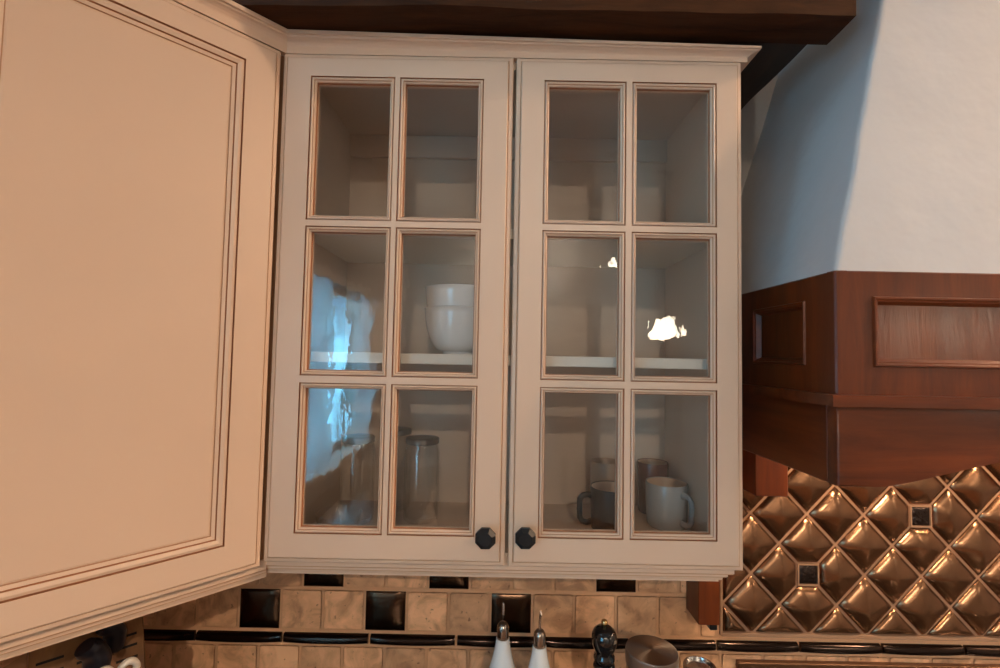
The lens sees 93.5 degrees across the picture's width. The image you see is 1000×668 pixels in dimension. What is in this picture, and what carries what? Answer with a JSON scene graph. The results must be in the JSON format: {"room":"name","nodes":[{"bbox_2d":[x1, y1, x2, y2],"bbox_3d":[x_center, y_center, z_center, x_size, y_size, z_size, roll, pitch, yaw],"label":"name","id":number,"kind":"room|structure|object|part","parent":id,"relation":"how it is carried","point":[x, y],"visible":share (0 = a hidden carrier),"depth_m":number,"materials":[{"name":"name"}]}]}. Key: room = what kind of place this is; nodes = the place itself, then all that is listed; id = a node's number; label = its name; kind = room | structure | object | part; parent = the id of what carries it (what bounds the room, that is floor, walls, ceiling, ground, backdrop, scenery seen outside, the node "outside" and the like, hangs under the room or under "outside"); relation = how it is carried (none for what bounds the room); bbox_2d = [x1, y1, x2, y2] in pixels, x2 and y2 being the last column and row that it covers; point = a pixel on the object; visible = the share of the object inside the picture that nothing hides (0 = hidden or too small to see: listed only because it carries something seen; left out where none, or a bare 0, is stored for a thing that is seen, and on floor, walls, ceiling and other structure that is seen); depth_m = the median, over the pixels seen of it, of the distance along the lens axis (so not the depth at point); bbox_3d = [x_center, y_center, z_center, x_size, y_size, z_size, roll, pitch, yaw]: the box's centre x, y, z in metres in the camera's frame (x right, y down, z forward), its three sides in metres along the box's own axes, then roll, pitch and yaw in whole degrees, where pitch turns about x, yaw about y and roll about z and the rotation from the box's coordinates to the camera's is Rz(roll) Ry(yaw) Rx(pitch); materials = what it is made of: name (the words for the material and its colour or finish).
{"room":"kitchen","nodes":[
{"label":"kitchen","id":0,"kind":"room"},
{"bbox_2d":[741,72,778,195],"bbox_3d":[1.017,0.147,1.268,4.400,3.400,0.120,1,-3,0],"label":"wall","id":1,"kind":"structure","parent":0,"point":[753,115],"depth_m":1.24,"materials":[{"name":"paint"}]},
{"bbox_2d":[0,0,286,660],"bbox_3d":[-0.737,-0.064,0.872,0.644,1.049,0.688,1,-3,0],"label":"upper cabinet","id":2,"kind":"object","parent":1,"relation":"attached to","point":[140,140],"visible":0.97,"depth_m":0.73,"materials":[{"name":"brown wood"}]},
{"bbox_3d":[-0.726,0.431,0.667,0.719,0.043,0.182,3,-3,-29],"label":"light rail","id":3,"kind":"part","parent":2,"relation":"part of","materials":[{"name":"beige paint"}]},
{"bbox_3d":[-0.697,-0.579,0.671,0.733,0.036,0.182,3,-3,-29],"label":"crown moulding","id":4,"kind":"part","parent":2,"relation":"part of","materials":[{"name":"beige paint"}]},
{"bbox_2d":[0,573,999,667],"bbox_3d":[0.259,0.663,0.850,2.664,0.460,0.667,1,-3,0],"label":"tile backsplash","id":5,"kind":"structure","parent":1,"relation":"attached to","point":[275,620],"depth_m":1.17,"materials":[{"name":"beige tile"}]},
{"bbox_2d":[686,581,718,629],"bbox_3d":[0.492,0.599,1.142,0.050,0.200,0.074,1,-3,0],"label":"wooden bracket","id":6,"kind":"object","parent":5,"relation":"attached to","point":[702,597],"visible":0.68,"depth_m":1.10,"materials":[{"name":"brown wood"}]},
{"bbox_2d":[264,29,761,581],"bbox_3d":[0.021,-0.046,1.033,0.936,1.041,0.366,1,-3,0],"label":"upper cabinet","id":7,"kind":"object","parent":1,"relation":"attached to","point":[587,193],"visible":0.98,"depth_m":0.90,"materials":[{"name":"beige paint"}]},
{"bbox_3d":[-0.410,-0.054,1.060,0.032,0.966,0.313,1,-3,0],"label":"panel","id":8,"kind":"part","parent":7,"relation":"part of","materials":[{"name":"beige wood"}]},
{"bbox_2d":[338,433,374,524],"bbox_3d":[-0.316,0.319,1.041,0.074,0.185,0.074,1,-3,0],"label":"glass jar","id":9,"kind":"object","parent":7,"relation":"on","point":[358,438],"visible":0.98,"depth_m":1.02,"materials":[{"name":"grey"}]},
{"bbox_3d":[-0.315,0.233,1.045,0.072,0.013,0.072,1,-3,0],"label":"lid","id":10,"kind":"part","parent":9,"relation":"part of","materials":[{"name":"grey metal"}]},
{"bbox_3d":[-0.205,-0.057,0.893,0.445,0.964,0.020,1,-3,0],"label":"door","id":11,"kind":"part","parent":7,"relation":"part of","materials":[{"name":"beige paint"}]},
{"bbox_2d":[396,426,411,510],"bbox_3d":[-0.252,0.323,1.135,0.074,0.188,0.074,1,-3,0],"label":"glass jar","id":12,"kind":"object","parent":7,"relation":"on","point":[402,431],"visible":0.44,"depth_m":1.13,"materials":[{"name":"grey"}]},
{"bbox_3d":[-0.251,0.236,1.139,0.072,0.013,0.072,1,-3,0],"label":"lid","id":13,"kind":"part","parent":12,"relation":"part of","materials":[{"name":"grey metal"}]},
{"bbox_2d":[403,435,438,524],"bbox_3d":[-0.176,0.324,1.056,0.077,0.182,0.077,1,-3,0],"label":"glass jar","id":14,"kind":"object","parent":7,"relation":"on","point":[414,440],"visible":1,"depth_m":1.04,"materials":[{"name":"grey"}]},
{"bbox_3d":[-0.175,0.239,1.060,0.075,0.013,0.075,1,-3,0],"label":"lid","id":15,"kind":"part","parent":14,"relation":"part of","materials":[{"name":"grey metal"}]},
{"bbox_2d":[424,305,473,354],"bbox_3d":[-0.092,-0.005,1.056,0.157,0.102,0.157,1,-3,0],"label":"serving bowl","id":16,"kind":"object","parent":7,"relation":"on","point":[449,327],"visible":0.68,"depth_m":0.99,"materials":[{"name":"white ceramic"}]},
{"bbox_2d":[425,284,473,306],"bbox_3d":[-0.091,-0.051,1.058,0.156,0.102,0.156,1,-3,0],"label":"serving bowl","id":17,"kind":"object","parent":16,"relation":"on","point":[437,294],"visible":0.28,"depth_m":0.99,"materials":[{"name":"white ceramic"}]},
{"bbox_3d":[-0.026,0.366,0.848,0.036,0.036,0.033,1,-3,0],"label":"knob","id":18,"kind":"part","parent":7,"relation":"part of","materials":[{"name":"black metal"}]},
{"bbox_3d":[-0.007,0.455,1.036,0.899,0.039,0.299,1,-3,0],"label":"light rail","id":19,"kind":"part","parent":7,"relation":"part of","materials":[{"name":"beige paint"}]},
{"bbox_3d":[0.005,0.427,1.038,0.816,0.019,0.313,1,-3,0],"label":"panel","id":20,"kind":"part","parent":7,"relation":"part of","materials":[{"name":"beige wood"}]},
{"bbox_3d":[0.014,-0.041,1.206,0.816,0.931,0.012,1,-3,0],"label":"panel","id":21,"kind":"part","parent":7,"relation":"part of","materials":[{"name":"beige wood"}]},
{"bbox_2d":[310,351,705,369],"bbox_3d":[0.012,0.058,1.057,0.816,0.020,0.277,1,-3,0],"label":"shelf","id":22,"kind":"object","parent":7,"relation":"attached to","point":[555,360],"depth_m":0.92,"materials":[{"name":"beige paint"}]},
{"bbox_3d":[0.022,-0.478,1.214,0.816,0.057,0.012,1,-3,0],"label":"hanging rail","id":23,"kind":"part","parent":7,"relation":"part of","materials":[{"name":"beige wood"}]},
{"bbox_2d":[315,229,705,268],"bbox_3d":[0.017,-0.192,1.068,0.816,0.020,0.277,1,-3,0],"label":"shelf","id":24,"kind":"object","parent":7,"relation":"attached to","point":[350,251],"depth_m":1.05,"materials":[{"name":"beige paint"}]},
{"bbox_3d":[0.023,-0.520,1.081,0.816,0.016,0.313,1,-3,0],"label":"panel","id":25,"kind":"part","parent":7,"relation":"part of","materials":[{"name":"beige wood"}]},
{"bbox_3d":[0.040,-0.547,1.067,0.918,0.036,0.344,1,-3,0],"label":"crown moulding","id":26,"kind":"part","parent":7,"relation":"part of","materials":[{"name":"beige paint"}]},
{"bbox_3d":[0.045,0.366,0.848,0.036,0.036,0.033,1,-3,0],"label":"knob","id":27,"kind":"part","parent":7,"relation":"part of","materials":[{"name":"black metal"}]},
{"bbox_2d":[577,481,614,529],"bbox_3d":[0.234,0.375,1.018,0.110,0.092,0.093,0,-3,30],"label":"coffee mug","id":28,"kind":"object","parent":7,"relation":"on","point":[601,494],"visible":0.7,"depth_m":0.99,"materials":[{"name":"black ceramic"}]},
{"bbox_3d":[0.181,0.374,1.009,0.035,0.072,0.009,1,-3,-5],"label":"handle","id":29,"kind":"part","parent":28,"relation":"part of","materials":[{"name":"black ceramic"}]},
{"bbox_2d":[590,458,614,482],"bbox_3d":[0.255,0.367,1.134,0.074,0.120,0.074,1,-3,0],"label":"coffee mug","id":30,"kind":"object","parent":7,"relation":"on","point":[601,469],"visible":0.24,"depth_m":1.11,"materials":[{"name":"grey ceramic"}]},
{"bbox_3d":[0.241,-0.049,0.893,0.434,0.964,0.020,1,-3,0],"label":"door","id":31,"kind":"part","parent":7,"relation":"part of","materials":[{"name":"beige paint"}]},
{"bbox_2d":[637,458,668,513],"bbox_3d":[0.369,0.369,1.138,0.074,0.120,0.074,1,-3,0],"label":"coffee mug","id":32,"kind":"object","parent":7,"relation":"on","point":[646,467],"visible":0.56,"depth_m":1.12,"materials":[{"name":"brown ceramic"}]},
{"bbox_2d":[645,477,694,530],"bbox_3d":[0.370,0.376,1.033,0.091,0.096,0.114,1,-3,0],"label":"coffee mug","id":33,"kind":"object","parent":7,"relation":"on","point":[667,498],"visible":0.98,"depth_m":1.01,"materials":[{"name":"grey ceramic"}]},
{"bbox_3d":[0.395,0.375,0.992,0.009,0.075,0.035,2,-3,-26],"label":"handle","id":34,"kind":"part","parent":33,"relation":"part of","materials":[{"name":"grey ceramic"}]},
{"bbox_3d":[0.440,-0.037,1.060,0.036,0.966,0.313,1,-3,0],"label":"panel","id":35,"kind":"part","parent":7,"relation":"part of","materials":[{"name":"beige paint"}]},
{"bbox_2d":[696,42,805,109],"bbox_3d":[0.517,-0.639,1.083,0.172,0.155,0.324,1,-3,0],"label":"ceiling beam","id":36,"kind":"structure","parent":1,"relation":"attached to","point":[771,58],"depth_m":0.99,"materials":[{"name":"brown wood"}]},
{"bbox_2d":[719,462,999,641],"bbox_3d":[1.060,0.444,1.182,1.012,0.638,0.025,1,-3,0],"label":"tile panel","id":37,"kind":"object","parent":1,"relation":"attached to","point":[917,560],"visible":0.59,"depth_m":1.17,"materials":[{"name":"gold metal"}]},
{"bbox_2d":[736,659,999,667],"bbox_3d":[1.054,0.868,1.161,0.938,0.101,0.014,1,-3,0],"label":"wall panel","id":38,"kind":"object","parent":1,"relation":"attached to","point":[740,663],"visible":1,"depth_m":1.16,"materials":[{"name":"brown"}]},
{"bbox_2d":[741,0,999,496],"bbox_3d":[1.081,-0.540,1.002,1.096,1.848,0.476,1,-3,0],"label":"range hood","id":39,"kind":"object","parent":1,"relation":"attached to","point":[870,198],"visible":0.9,"depth_m":0.81,"materials":[{"name":"paint"}]},
{"bbox_3d":[0.543,0.002,0.915,0.012,0.114,0.170,1,-3,0],"label":"panel moulding","id":40,"kind":"part","parent":39,"relation":"part of","materials":[{"name":"brown wood"}]},
{"bbox_3d":[0.553,0.002,0.915,0.008,0.087,0.143,1,-3,0],"label":"recessed panel","id":41,"kind":"part","parent":39,"relation":"part of","materials":[{"name":"brown wood"}]},
{"bbox_3d":[0.550,0.011,0.985,0.020,0.208,0.457,1,-3,0],"label":"panel frame","id":42,"kind":"part","parent":39,"relation":"part of","materials":[{"name":"brown wood"}]},
{"bbox_3d":[1.068,0.126,0.971,1.096,0.018,0.476,1,-3,0],"label":"trim moulding","id":43,"kind":"part","parent":39,"relation":"part of","materials":[{"name":"brown wood"}]},
{"bbox_3d":[1.070,0.011,0.766,1.059,0.208,0.020,1,-3,0],"label":"panel frame","id":44,"kind":"part","parent":39,"relation":"part of","materials":[{"name":"brown wood"}]},
{"bbox_3d":[1.070,0.005,0.759,0.940,0.114,0.012,1,-3,0],"label":"panel moulding","id":45,"kind":"part","parent":39,"relation":"part of","materials":[{"name":"brown wood"}]},
{"bbox_3d":[1.070,0.005,0.769,0.913,0.087,0.008,1,-3,0],"label":"recessed panel","id":46,"kind":"part","parent":39,"relation":"part of","materials":[{"name":"brown wood"}]},
{"bbox_3d":[0.986,1.788,-1.172,4.400,0.100,4.848,1,-3,0],"label":"floor","id":47,"kind":"structure","parent":0,"visible":0},
{"bbox_3d":[0.387,1.323,-0.346,2.936,0.880,2.978,1,-3,0],"label":"base cabinet","id":48,"kind":"object","parent":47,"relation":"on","visible":0},
{"bbox_3d":[0.403,0.864,-0.334,2.960,0.040,3.000,1,-3,0],"label":"countertop","id":49,"kind":"structure","parent":48,"relation":"on","visible":0},
{"bbox_2d":[26,616,145,667],"bbox_3d":[-0.812,0.725,0.921,0.215,0.305,0.170,-1,-4,45],"label":"knife block","id":50,"kind":"object","parent":49,"relation":"on","point":[61,654],"visible":0.44,"depth_m":0.91,"materials":[{"name":"brown wood"}]},
{"bbox_2d":[74,637,111,667],"bbox_3d":[-0.758,0.614,0.878,0.046,0.102,0.059,1,-3,0],"label":"kitchen knife","id":51,"kind":"object","parent":50,"relation":"in","point":[94,652],"visible":0.97,"depth_m":0.87,"materials":[{"name":"black metal"}]},
{"bbox_2d":[96,622,127,654],"bbox_3d":[-0.759,0.590,0.919,0.042,0.080,0.051,1,-3,0],"label":"kitchen knife","id":52,"kind":"object","parent":50,"relation":"in","point":[114,636],"visible":0.67,"depth_m":0.91,"materials":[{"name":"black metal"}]},
{"bbox_2d":[101,657,140,667],"bbox_3d":[-0.728,0.654,0.888,0.033,0.076,0.076,-1,-4,45],"label":"scissors","id":53,"kind":"object","parent":50,"relation":"in","point":[134,661],"visible":1,"depth_m":0.89,"materials":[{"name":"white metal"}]},
{"bbox_3d":[-0.712,0.643,0.899,0.033,0.052,0.033,1,-3,0],"label":"loop handle","id":54,"kind":"part","parent":53,"relation":"part of","materials":[{"name":"beige plastic"}]},
{"bbox_2d":[489,603,514,667],"bbox_3d":[0.003,0.712,0.919,0.082,0.362,0.082,1,-3,0],"label":"oil bottle","id":55,"kind":"object","parent":49,"relation":"on","point":[502,657],"visible":1,"depth_m":0.91,"materials":[{"name":"white ceramic"}]},
{"bbox_3d":[0.006,0.550,0.927,0.005,0.039,0.008,1,-3,4],"label":"pour spout","id":56,"kind":"part","parent":55,"relation":"part of","materials":[{"name":"silver metal"}]},
{"bbox_2d":[528,610,549,667],"bbox_3d":[0.073,0.712,0.896,0.082,0.362,0.082,1,-3,0],"label":"oil bottle","id":57,"kind":"object","parent":49,"relation":"on","point":[539,658],"visible":1,"depth_m":0.89,"materials":[{"name":"white ceramic"}]},
{"bbox_3d":[0.077,0.550,0.902,0.005,0.039,0.008,3,-3,-38],"label":"pour spout","id":58,"kind":"part","parent":57,"relation":"part of","materials":[{"name":"silver metal"}]},
{"bbox_2d":[591,619,616,667],"bbox_3d":[0.203,0.729,0.918,0.060,0.335,0.060,1,-3,0],"label":"pepper mill","id":59,"kind":"object","parent":49,"relation":"on","point":[604,637],"visible":1,"depth_m":0.91,"materials":[{"name":"black paint"}]},
{"bbox_3d":[0.206,0.569,0.925,0.013,0.014,0.013,1,-3,0],"label":"knob","id":60,"kind":"part","parent":59,"relation":"part of","materials":[{"name":"gold metal"}]},
{"bbox_2d":[625,635,678,667],"bbox_3d":[0.295,0.759,0.917,0.100,0.279,0.100,1,-3,0],"label":"steel canister","id":61,"kind":"object","parent":49,"relation":"on","point":[641,651],"visible":1,"depth_m":0.91,"materials":[{"name":"grey"}]},
{"bbox_2d":[683,656,715,667],"bbox_3d":[0.390,0.775,0.916,0.062,0.250,0.062,1,-3,0],"label":"glass shaker","id":62,"kind":"object","parent":49,"relation":"on","point":[690,661],"visible":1,"depth_m":0.93,"materials":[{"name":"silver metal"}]},
{"bbox_3d":[-1.120,-0.001,-1.093,0.120,3.400,4.608,1,-3,0],"label":"wall","id":63,"kind":"structure","parent":0,"visible":0},
{"bbox_2d":[232,0,856,44],"bbox_3d":[-0.206,-0.660,0.878,1.688,0.160,0.088,1,-3,0],"label":"ceiling beam","id":64,"kind":"structure","parent":63,"relation":"attached to","point":[797,22],"depth_m":0.86,"materials":[{"name":"brown wood"}]}
]}

